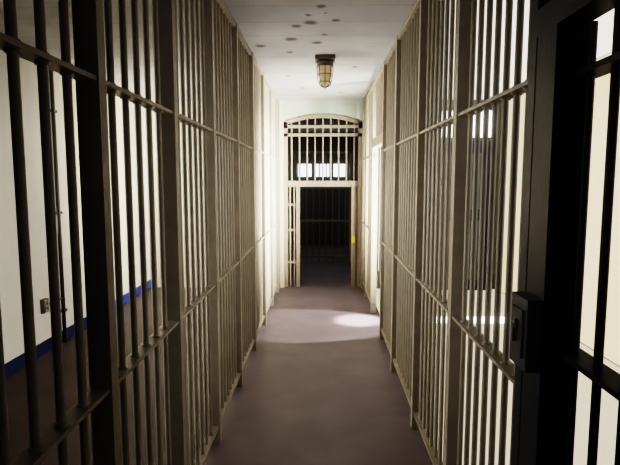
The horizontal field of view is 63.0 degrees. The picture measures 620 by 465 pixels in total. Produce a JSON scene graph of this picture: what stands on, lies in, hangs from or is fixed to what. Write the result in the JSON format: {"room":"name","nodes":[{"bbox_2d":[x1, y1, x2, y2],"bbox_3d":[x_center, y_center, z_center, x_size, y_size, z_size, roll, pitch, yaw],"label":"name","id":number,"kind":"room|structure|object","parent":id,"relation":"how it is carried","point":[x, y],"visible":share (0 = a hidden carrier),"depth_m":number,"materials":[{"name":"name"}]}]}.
{"room":"prison corridor","nodes":[
{"label":"prison corridor","id":0,"kind":"room"},
{"bbox_2d":[0,50,150,378],"bbox_3d":[-2.431,-0.049,2.619,0.212,2.550,8.700,0,6,1],"label":"wall","id":1,"kind":"structure","parent":0,"point":[10,288],"depth_m":4.28,"materials":[{"name":"white paint"}]},
{"bbox_2d":[40,69,67,342],"bbox_3d":[-2.271,-0.235,4.401,0.042,2.548,0.370,0,6,1],"label":"conduit","id":2,"kind":"object","parent":1,"relation":"attached to","point":[44,303],"visible":0.87,"depth_m":4.53,"materials":[{"name":"grey metal"}]},
{"bbox_2d":[298,164,310,176],"bbox_3d":[-0.119,-1.401,11.412,0.300,0.280,0.020,0,6,1],"label":"window","id":3,"kind":"structure","parent":0,"point":[303,166],"depth_m":11.40,"materials":[{"name":"white glass"}]},
{"bbox_2d":[0,0,610,131],"bbox_3d":[0.121,-1.621,4.805,5.200,0.120,13.500,0,6,1],"label":"ceiling","id":4,"kind":"structure","parent":0,"point":[284,37],"depth_m":3.74,"materials":[{"name":"white paint"}]},
{"bbox_2d":[315,54,334,88],"bbox_3d":[0.130,-1.381,4.378,0.170,0.268,0.170,0,6,1],"label":"lamp","id":5,"kind":"object","parent":4,"relation":"hanging from","point":[324,62],"visible":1,"depth_m":4.33,"materials":[{"name":"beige glass"}]},
{"bbox_2d":[6,245,619,464],"bbox_3d":[0.121,1.032,5.084,5.200,0.124,13.500,0,6,1],"label":"floor","id":6,"kind":"structure","parent":0,"point":[320,387],"depth_m":3.54,"materials":[{"name":"brown concrete"}]},
{"bbox_2d":[0,0,279,464],"bbox_3d":[-0.545,-0.053,2.676,0.062,2.546,8.485,0,6,1],"label":"bars","id":7,"kind":"object","parent":6,"relation":"on","point":[237,131],"visible":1,"depth_m":1.86,"materials":[{"name":"beige paint"}]},
{"bbox_2d":[294,151,351,261],"bbox_3d":[0.230,-0.456,9.124,1.035,2.000,0.050,0,6,1],"label":"gate","id":8,"kind":"object","parent":6,"relation":"on","point":[306,256],"visible":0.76,"depth_m":9.12,"materials":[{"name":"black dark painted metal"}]},
{"bbox_2d":[362,0,530,464],"bbox_3d":[0.676,-0.204,4.113,0.062,2.546,5.536,0,6,1],"label":"bars","id":9,"kind":"object","parent":6,"relation":"on","point":[404,114],"depth_m":2.38,"materials":[{"name":"beige metal"}]},
{"bbox_2d":[510,0,619,464],"bbox_3d":[0.554,0.239,-0.107,0.156,2.546,2.945,0,6,1],"label":"cell","id":10,"kind":"object","parent":6,"relation":"on","point":[547,355],"visible":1,"depth_m":1.20,"materials":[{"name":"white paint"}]},
{"bbox_2d":[288,132,357,244],"bbox_3d":[0.230,-0.759,9.379,5.200,2.550,4.580,0,6,1],"label":"wall","id":11,"kind":"structure","parent":0,"point":[295,140],"depth_m":11.47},
{"bbox_2d":[316,164,328,176],"bbox_3d":[0.281,-1.399,11.402,0.300,0.280,0.020,0,6,1],"label":"window","id":12,"kind":"structure","parent":11,"relation":"in","point":[317,165],"depth_m":11.39,"materials":[{"name":"white glass"}]},
{"bbox_2d":[145,100,501,288],"bbox_3d":[0.171,-0.509,6.993,5.200,2.550,0.220,0,6,1],"label":"wall","id":13,"kind":"structure","parent":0,"point":[288,109],"depth_m":6.85,"materials":[{"name":"white paint"}]},
{"bbox_2d":[284,114,361,286],"bbox_3d":[0.176,-0.420,6.977,1.061,2.377,0.080,0,6,2],"label":"gate","id":14,"kind":"object","parent":13,"relation":"attached to","point":[356,186],"visible":1,"depth_m":6.93,"materials":[{"name":"beige metal"}]},
{"bbox_2d":[378,111,491,270],"bbox_3d":[1.705,-0.566,6.825,1.525,2.200,0.020,0,6,1],"label":"window","id":15,"kind":"structure","parent":13,"relation":"in","point":[490,112],"depth_m":6.71,"materials":[{"name":"grey glass"}]},
{"bbox_2d":[379,107,491,270],"bbox_3d":[1.705,-0.563,6.796,1.525,2.200,0.034,0,6,1],"label":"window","id":16,"kind":"structure","parent":13,"relation":"in","point":[452,107],"depth_m":6.82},
{"bbox_2d":[435,137,497,289],"bbox_3d":[2.065,-0.233,6.757,0.800,2.050,0.085,0,6,1],"label":"end door","id":17,"kind":"structure","parent":13,"relation":"in","point":[489,139],"depth_m":6.76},
{"bbox_2d":[334,164,344,176],"bbox_3d":[0.681,-1.398,11.392,0.300,0.280,0.020,0,6,1],"label":"window","id":18,"kind":"structure","parent":0,"point":[342,166],"depth_m":11.38,"materials":[{"name":"white glass"}]},
{"bbox_2d":[438,0,613,99],"bbox_3d":[1.577,-1.315,2.483,1.735,0.004,8.450,0,6,1],"label":"ceiling","id":19,"kind":"structure","parent":0,"point":[605,24],"depth_m":3.81,"materials":[{"name":"white paint"}]},
{"bbox_2d":[502,52,619,365],"bbox_3d":[2.562,-0.036,2.498,0.200,2.550,8.700,0,6,1],"label":"wall","id":20,"kind":"structure","parent":0,"point":[602,84],"depth_m":4.43,"materials":[{"name":"white paint"}]}
]}

